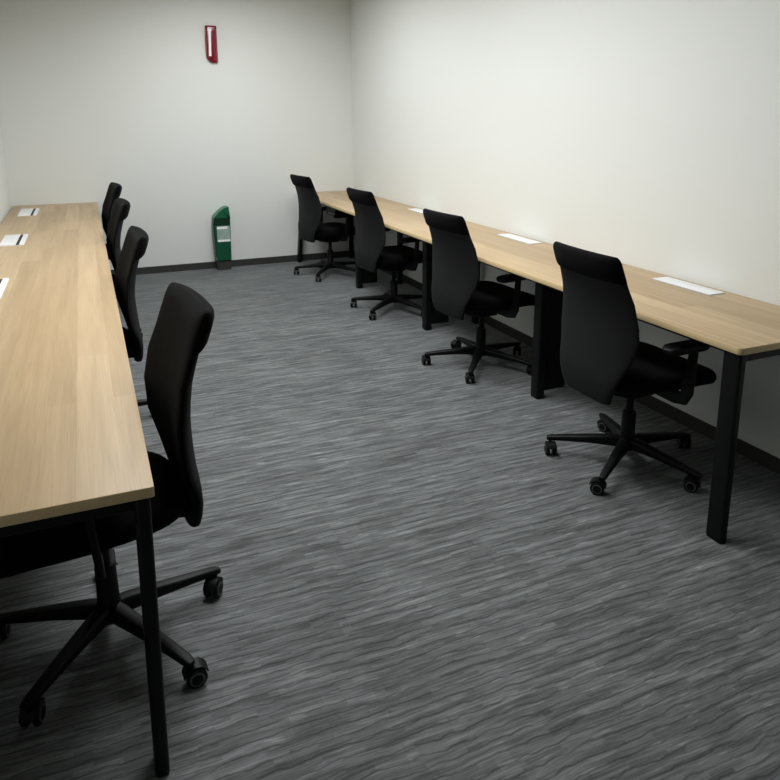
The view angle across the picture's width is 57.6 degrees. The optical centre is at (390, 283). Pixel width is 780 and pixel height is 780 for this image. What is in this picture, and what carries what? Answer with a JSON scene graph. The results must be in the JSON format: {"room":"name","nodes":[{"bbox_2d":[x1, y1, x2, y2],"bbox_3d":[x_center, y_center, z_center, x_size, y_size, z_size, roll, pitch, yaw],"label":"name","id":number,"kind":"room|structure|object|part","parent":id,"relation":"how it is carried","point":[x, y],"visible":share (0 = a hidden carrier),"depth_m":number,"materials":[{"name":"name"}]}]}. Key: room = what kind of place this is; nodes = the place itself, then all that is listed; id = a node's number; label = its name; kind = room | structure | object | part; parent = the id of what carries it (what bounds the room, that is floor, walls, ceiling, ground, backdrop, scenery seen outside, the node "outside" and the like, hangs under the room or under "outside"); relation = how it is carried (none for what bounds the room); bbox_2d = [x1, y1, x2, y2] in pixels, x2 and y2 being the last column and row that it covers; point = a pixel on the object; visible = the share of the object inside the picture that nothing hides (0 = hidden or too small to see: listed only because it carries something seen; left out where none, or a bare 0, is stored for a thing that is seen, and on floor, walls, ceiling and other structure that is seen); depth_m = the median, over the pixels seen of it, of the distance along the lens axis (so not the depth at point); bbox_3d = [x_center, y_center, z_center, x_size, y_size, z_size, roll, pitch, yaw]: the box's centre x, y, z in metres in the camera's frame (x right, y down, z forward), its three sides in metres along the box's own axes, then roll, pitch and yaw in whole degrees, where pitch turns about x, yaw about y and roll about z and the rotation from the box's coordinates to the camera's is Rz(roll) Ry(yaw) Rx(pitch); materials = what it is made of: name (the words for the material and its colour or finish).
{"room":"shared office room","nodes":[
{"label":"shared office room","id":0,"kind":"room"},
{"bbox_2d":[0,120,11,223],"bbox_3d":[-1.766,-0.468,2.323,0.120,2.850,8.544,-6,14,-22],"label":"wall","id":1,"kind":"structure","parent":0,"point":[5,200],"depth_m":5.97,"materials":[{"name":"paint"}]},
{"bbox_2d":[0,0,353,269],"bbox_3d":[-1.917,-1.540,6.843,3.488,2.850,0.120,-6,14,-22],"label":"wall","id":2,"kind":"structure","parent":0,"point":[94,94],"depth_m":6.76,"materials":[{"name":"paint"}]},
{"bbox_2d":[205,25,217,62],"bbox_3d":[-1.688,-2.252,6.686,0.109,0.336,0.038,-6,14,-22],"label":"wall sign","id":3,"kind":"object","parent":2,"relation":"attached to","point":[210,31],"visible":1,"depth_m":6.67,"materials":[{"name":"red plastic"}]},
{"bbox_2d":[111,250,353,274],"bbox_3d":[-1.887,-0.173,7.107,3.248,0.068,0.008,-6,14,-22],"label":"baseboard","id":4,"kind":"structure","parent":2,"relation":"attached to","point":[290,258],"depth_m":7.25,"materials":[{"name":"grey plastic"}]},
{"bbox_2d":[0,256,779,779],"bbox_3d":[-0.212,0.809,3.305,3.488,0.100,8.784,-6,14,-22],"label":"floor","id":5,"kind":"structure","parent":0,"point":[414,588],"depth_m":2.30,"materials":[{"name":"grey carpet"}]},
{"bbox_2d":[0,202,169,777],"bbox_3d":[-1.930,0.226,3.999,0.690,0.726,5.695,-6,14,-22],"label":"desk","id":6,"kind":"object","parent":5,"relation":"on","point":[73,449],"visible":1,"depth_m":2.01,"materials":[{"name":"brown wood"}]},
{"bbox_3d":[-1.933,-0.084,3.945,0.640,0.035,5.618,-6,14,-22],"label":"frame rail","id":7,"kind":"part","parent":6,"relation":"part of","materials":[{"name":"black metal"}]},
{"bbox_2d":[0,202,154,527],"bbox_3d":[-1.938,-0.113,3.936,0.690,0.025,5.658,-6,14,-22],"label":"countertop","id":8,"kind":"structure","parent":6,"relation":"on","point":[72,440],"depth_m":2.16,"materials":[{"name":"brown wood"}]},
{"bbox_3d":[-0.547,0.800,1.626,0.045,0.695,0.119,-6,14,-22],"label":"leg","id":9,"kind":"part","parent":6,"relation":"part of","materials":[{"name":"black metal"}]},
{"bbox_2d":[0,282,222,726],"bbox_3d":[-0.817,0.553,1.999,0.670,1.006,0.670,-8,15,-28],"label":"office chair","id":10,"kind":"object","parent":5,"relation":"on","point":[184,323],"visible":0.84,"depth_m":1.93,"materials":[{"name":"black fabric"}]},
{"bbox_3d":[-0.998,0.957,2.062,0.334,0.061,0.052,-1,13,-3],"label":"leg","id":11,"kind":"part","parent":10,"relation":"part of","materials":[{"name":"black plastic"}]},
{"bbox_3d":[-0.866,0.995,1.904,0.052,0.061,0.334,3,14,15],"label":"leg","id":12,"kind":"part","parent":10,"relation":"part of","materials":[{"name":"black plastic"}]},
{"bbox_3d":[-0.861,0.626,1.971,0.550,0.112,0.486,-8,15,-28],"label":"seat","id":13,"kind":"part","parent":10,"relation":"part of","materials":[{"name":"black fabric"}]},
{"bbox_3d":[-0.758,0.610,1.789,0.040,0.253,0.202,-8,15,-28],"label":"armrest","id":14,"kind":"part","parent":10,"relation":"part of","materials":[{"name":"black plastic"}]},
{"bbox_3d":[-0.884,0.916,2.234,0.052,0.061,0.334,-5,14,-20],"label":"leg","id":15,"kind":"part","parent":10,"relation":"part of","materials":[{"name":"black plastic"}]},
{"bbox_3d":[-0.670,0.976,1.977,0.334,0.061,0.052,8,16,32],"label":"leg","id":16,"kind":"part","parent":10,"relation":"part of","materials":[{"name":"black plastic"}]},
{"bbox_3d":[-0.681,0.928,2.181,0.334,0.061,0.052,-11,17,-38],"label":"leg","id":17,"kind":"part","parent":10,"relation":"part of","materials":[{"name":"black plastic"}]},
{"bbox_3d":[-0.595,0.318,2.051,0.148,0.574,0.472,-8,15,-28],"label":"backrest","id":18,"kind":"part","parent":10,"relation":"part of","materials":[{"name":"black fabric"}]},
{"bbox_2d":[101,182,121,298],"bbox_3d":[-2.499,-0.303,5.726,0.683,0.963,0.659,-7,15,-27],"label":"office chair","id":19,"kind":"object","parent":5,"relation":"on","point":[114,190],"visible":0.09,"depth_m":5.76,"materials":[{"name":"black fabric"}]},
{"bbox_3d":[-2.253,-0.530,5.782,0.148,0.550,0.472,-7,15,-27],"label":"backrest","id":20,"kind":"part","parent":19,"relation":"part of","materials":[{"name":"black fabric"}]},
{"bbox_2d":[106,198,142,336],"bbox_3d":[-1.991,-0.039,4.604,0.672,0.963,0.676,-7,15,-25],"label":"office chair","id":21,"kind":"object","parent":5,"relation":"on","point":[121,209],"visible":0.12,"depth_m":4.52,"materials":[{"name":"black plastic"}]},
{"bbox_3d":[-2.041,0.029,4.583,0.550,0.107,0.486,-7,15,-25],"label":"seat","id":22,"kind":"part","parent":21,"relation":"part of","materials":[{"name":"black fabric"}]},
{"bbox_3d":[-1.768,-0.263,4.652,0.148,0.550,0.472,-7,15,-25],"label":"backrest","id":23,"kind":"part","parent":21,"relation":"part of","materials":[{"name":"black fabric"}]},
{"bbox_2d":[115,226,148,405],"bbox_3d":[-1.462,0.246,3.396,0.672,0.963,0.676,-7,15,-25],"label":"office chair","id":24,"kind":"object","parent":5,"relation":"on","point":[135,244],"visible":0.27,"depth_m":3.34,"materials":[{"name":"black fabric"}]},
{"bbox_3d":[-1.512,0.314,3.374,0.550,0.107,0.486,-7,15,-25],"label":"seat","id":25,"kind":"part","parent":24,"relation":"part of","materials":[{"name":"black fabric"}]},
{"bbox_3d":[-1.239,0.022,3.443,0.148,0.550,0.472,-7,15,-25],"label":"backrest","id":26,"kind":"part","parent":24,"relation":"part of","materials":[{"name":"black fabric"}]},
{"bbox_3d":[-1.321,0.606,3.564,0.334,0.058,0.052,-9,16,-32],"label":"leg","id":27,"kind":"part","parent":24,"relation":"part of","materials":[{"name":"black plastic"}]},
{"bbox_2d":[211,205,231,269],"bbox_3d":[-1.678,-0.448,7.051,0.168,0.628,0.133,-6,14,-22],"label":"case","id":28,"kind":"object","parent":5,"relation":"on","point":[221,229],"visible":1,"depth_m":6.99,"materials":[{"name":"green plastic"}]},
{"bbox_3d":[-1.643,-0.483,6.988,0.128,0.155,0.006,-6,14,-22],"label":"label plate","id":29,"kind":"part","parent":28,"relation":"part of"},
{"bbox_2d":[290,174,354,281],"bbox_3d":[-0.576,-0.555,6.757,0.686,0.963,0.676,-8,15,-30],"label":"office chair","id":30,"kind":"object","parent":5,"relation":"on","point":[311,227],"visible":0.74,"depth_m":6.56,"materials":[{"name":"black fabric"}]},
{"bbox_3d":[-0.801,-0.721,6.565,0.148,0.550,0.472,-8,15,-30],"label":"backrest","id":31,"kind":"part","parent":30,"relation":"part of","materials":[{"name":"black fabric"}]},
{"bbox_3d":[-0.755,-0.170,6.827,0.334,0.058,0.052,-1,13,-2],"label":"leg","id":32,"kind":"part","parent":30,"relation":"part of","materials":[{"name":"black plastic"}]},
{"bbox_3d":[-0.626,-0.132,6.666,0.052,0.058,0.334,4,14,15],"label":"leg","id":33,"kind":"part","parent":30,"relation":"part of","materials":[{"name":"black plastic"}]},
{"bbox_3d":[-0.539,-0.497,6.780,0.550,0.107,0.486,-8,15,-30],"label":"seat","id":34,"kind":"part","parent":30,"relation":"part of","materials":[{"name":"black fabric"}]},
{"bbox_3d":[-0.440,-0.511,6.597,0.040,0.243,0.202,-8,15,-30],"label":"armrest","id":35,"kind":"part","parent":30,"relation":"part of","materials":[{"name":"black plastic"}]},
{"bbox_3d":[-0.428,-0.149,6.736,0.334,0.058,0.052,9,16,33],"label":"leg","id":36,"kind":"part","parent":30,"relation":"part of","materials":[{"name":"black plastic"}]},
{"bbox_3d":[-0.436,-0.198,6.940,0.334,0.058,0.052,-10,17,-37],"label":"leg","id":37,"kind":"part","parent":30,"relation":"part of","materials":[{"name":"black plastic"}]},
{"bbox_2d":[346,187,421,319],"bbox_3d":[0.038,-0.256,5.487,0.687,0.963,0.689,-7,15,-27],"label":"office chair","id":38,"kind":"object","parent":5,"relation":"on","point":[371,252],"visible":0.84,"depth_m":5.31,"materials":[{"name":"black fabric"}]},
{"bbox_3d":[-0.205,-0.428,5.324,0.148,0.550,0.472,-7,15,-27],"label":"backrest","id":39,"kind":"part","parent":38,"relation":"part of","materials":[{"name":"black fabric"}]},
{"bbox_3d":[-0.148,0.115,5.617,0.334,0.058,0.052,3,14,12],"label":"leg","id":40,"kind":"part","parent":38,"relation":"part of","materials":[{"name":"black plastic"}]},
{"bbox_3d":[-0.062,0.159,5.431,0.052,0.058,0.334,7,15,29],"label":"leg","id":41,"kind":"part","parent":38,"relation":"part of","materials":[{"name":"black plastic"}]},
{"bbox_3d":[0.065,-0.202,5.526,0.550,0.107,0.486,-7,15,-27],"label":"seat","id":42,"kind":"part","parent":38,"relation":"part of","materials":[{"name":"black fabric"}]},
{"bbox_3d":[0.146,0.153,5.452,0.052,0.058,0.334,-12,18,-41],"label":"leg","id":43,"kind":"part","parent":38,"relation":"part of","materials":[{"name":"black plastic"}]},
{"bbox_3d":[0.190,0.106,5.652,0.334,0.058,0.052,-6,15,-23],"label":"leg","id":44,"kind":"part","parent":38,"relation":"part of","materials":[{"name":"black plastic"}]},
{"bbox_3d":[0.155,-0.214,5.338,0.040,0.243,0.202,-7,15,-27],"label":"armrest","id":45,"kind":"part","parent":38,"relation":"part of","materials":[{"name":"black plastic"}]},
{"bbox_2d":[421,208,534,382],"bbox_3d":[0.551,0.031,4.271,0.684,0.963,0.672,-7,15,-27],"label":"office chair","id":46,"kind":"object","parent":5,"relation":"on","point":[457,291],"visible":0.92,"depth_m":4.08,"materials":[{"name":"black fabric"}]},
{"bbox_3d":[0.374,0.416,4.341,0.334,0.058,0.052,0,13,-1],"label":"leg","id":47,"kind":"part","parent":46,"relation":"part of","materials":[{"name":"black plastic"}]},
{"bbox_3d":[0.321,-0.137,4.088,0.148,0.550,0.472,-7,15,-27],"label":"backrest","id":48,"kind":"part","parent":46,"relation":"part of","materials":[{"name":"black fabric"}]},
{"bbox_3d":[0.494,0.376,4.509,0.052,0.058,0.334,-5,14,-19],"label":"leg","id":49,"kind":"part","parent":46,"relation":"part of","materials":[{"name":"black plastic"}]},
{"bbox_3d":[0.500,0.454,4.178,0.052,0.058,0.334,4,14,16],"label":"leg","id":50,"kind":"part","parent":46,"relation":"part of","materials":[{"name":"black plastic"}]},
{"bbox_3d":[0.591,0.090,4.289,0.550,0.107,0.486,-7,15,-27],"label":"seat","id":51,"kind":"part","parent":46,"relation":"part of","materials":[{"name":"black fabric"}]},
{"bbox_3d":[0.695,0.389,4.449,0.334,0.058,0.052,-10,17,-36],"label":"leg","id":52,"kind":"part","parent":46,"relation":"part of","materials":[{"name":"black plastic"}]},
{"bbox_3d":[0.699,0.438,4.245,0.334,0.058,0.052,9,16,34],"label":"leg","id":53,"kind":"part","parent":46,"relation":"part of","materials":[{"name":"black plastic"}]},
{"bbox_3d":[0.681,0.077,4.102,0.040,0.243,0.202,-7,15,-27],"label":"armrest","id":54,"kind":"part","parent":46,"relation":"part of","materials":[{"name":"black plastic"}]},
{"bbox_2d":[297,190,779,543],"bbox_3d":[0.390,-0.030,5.048,0.646,0.724,5.530,-6,14,-22],"label":"desk","id":55,"kind":"object","parent":5,"relation":"on","point":[744,328],"visible":0.66,"depth_m":3.24,"materials":[{"name":"light oak laminate"},{"name":"black metal"},{"name":"grey plastic"}]},
{"bbox_3d":[-0.930,-0.558,7.357,0.078,0.695,0.119,-6,14,-22],"label":"leg","id":56,"kind":"part","parent":55,"relation":"part of","materials":[{"name":"black metal"}]},
{"bbox_3d":[-0.417,-0.610,7.569,0.038,0.695,0.105,-6,14,-22],"label":"leg","id":57,"kind":"part","parent":55,"relation":"part of","materials":[{"name":"black metal"}]},
{"bbox_3d":[-0.279,-0.297,6.246,0.052,0.695,0.070,-6,14,-22],"label":"leg","id":58,"kind":"part","parent":55,"relation":"part of","materials":[{"name":"black metal"}]},
{"bbox_3d":[-0.192,-0.323,6.279,0.150,0.660,0.024,-6,14,-22],"label":"leg panel","id":59,"kind":"part","parent":55,"relation":"part of","materials":[{"name":"black metal"}]},
{"bbox_3d":[0.086,-0.334,6.398,0.040,0.695,0.060,-6,14,-22],"label":"leg","id":60,"kind":"part","parent":55,"relation":"part of","materials":[{"name":"black metal"}]},
{"bbox_3d":[0.260,-0.007,5.017,0.052,0.695,0.070,-6,14,-22],"label":"leg","id":61,"kind":"part","parent":55,"relation":"part of","materials":[{"name":"black metal"}]},
{"bbox_3d":[0.347,-0.033,5.049,0.150,0.660,0.024,-6,14,-22],"label":"leg panel","id":62,"kind":"part","parent":55,"relation":"part of","materials":[{"name":"black metal"}]},
{"bbox_3d":[0.625,-0.044,5.168,0.040,0.695,0.060,-6,14,-22],"label":"leg","id":63,"kind":"part","parent":55,"relation":"part of","materials":[{"name":"black metal"}]},
{"bbox_3d":[0.799,0.283,3.788,0.052,0.695,0.070,-6,14,-22],"label":"leg","id":64,"kind":"part","parent":55,"relation":"part of","materials":[{"name":"black metal"}]},
{"bbox_2d":[317,190,779,354],"bbox_3d":[0.398,-0.371,4.991,0.612,0.025,5.494,-6,14,-22],"label":"countertop","id":65,"kind":"structure","parent":55,"relation":"on","point":[730,322],"depth_m":3.15,"materials":[{"name":"brown wood"}]},
{"bbox_3d":[0.393,-0.342,4.996,0.562,0.035,5.454,-6,14,-22],"label":"frame rail","id":66,"kind":"part","parent":55,"relation":"part of","materials":[{"name":"black metal"}]},
{"bbox_3d":[0.886,0.257,3.820,0.150,0.660,0.024,-6,14,-22],"label":"leg panel","id":67,"kind":"part","parent":55,"relation":"part of","materials":[{"name":"black metal"}]},
{"bbox_3d":[1.383,0.015,3.302,0.098,0.005,0.356,-6,14,-22],"label":"cable port frame","id":68,"kind":"part","parent":55,"relation":"part of","materials":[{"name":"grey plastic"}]},
{"bbox_3d":[1.190,0.582,2.521,0.078,0.695,0.119,-6,14,-22],"label":"leg","id":69,"kind":"part","parent":55,"relation":"part of","materials":[{"name":"black metal"}]},
{"bbox_2d":[544,241,716,494],"bbox_3d":[1.060,0.314,3.035,0.706,0.979,0.672,-6,14,-21],"label":"office chair","id":70,"kind":"object","parent":5,"relation":"on","point":[603,355],"visible":1,"depth_m":2.87,"materials":[{"name":"black fabric"}]},
{"bbox_3d":[0.870,0.690,3.172,0.334,0.059,0.052,4,14,15],"label":"leg","id":71,"kind":"part","parent":70,"relation":"part of","materials":[{"name":"black plastic"}]},
{"bbox_3d":[0.799,0.134,2.889,0.148,0.559,0.472,-6,14,-21],"label":"backrest","id":72,"kind":"part","parent":70,"relation":"part of","materials":[{"name":"black fabric"}]},
{"bbox_3d":[1.035,0.660,3.298,0.052,0.059,0.334,-1,13,-2],"label":"leg","id":73,"kind":"part","parent":70,"relation":"part of","materials":[{"name":"black plastic"}]},
{"bbox_3d":[0.942,0.736,2.980,0.052,0.059,0.334,9,16,33],"label":"leg","id":74,"kind":"part","parent":70,"relation":"part of","materials":[{"name":"black plastic"}]},
{"bbox_3d":[1.209,0.686,3.184,0.334,0.059,0.052,-5,14,-19],"label":"leg","id":75,"kind":"part","parent":70,"relation":"part of","materials":[{"name":"black plastic"}]},
{"bbox_3d":[1.082,0.372,3.063,0.550,0.109,0.486,-6,14,-21],"label":"seat","id":76,"kind":"part","parent":70,"relation":"part of","materials":[{"name":"black fabric"}]},
{"bbox_3d":[1.152,0.733,2.987,0.052,0.059,0.334,-10,17,-37],"label":"leg","id":77,"kind":"part","parent":70,"relation":"part of","materials":[{"name":"black plastic"}]},
{"bbox_3d":[1.153,0.361,2.867,0.040,0.246,0.202,-6,14,-21],"label":"armrest","id":78,"kind":"part","parent":70,"relation":"part of","materials":[{"name":"black plastic"}]},
{"bbox_2d":[350,0,779,457],"bbox_3d":[1.331,-0.784,3.607,0.120,2.850,8.544,-6,14,-22],"label":"wall","id":79,"kind":"structure","parent":0,"point":[644,134],"depth_m":3.88,"materials":[{"name":"paint"}]},
{"bbox_2d":[354,250,779,473],"bbox_3d":[1.279,0.577,3.900,0.008,0.068,8.536,-6,14,-22],"label":"baseboard","id":80,"kind":"structure","parent":79,"relation":"attached to","point":[757,455],"depth_m":3.52,"materials":[{"name":"grey plastic"}]}
]}

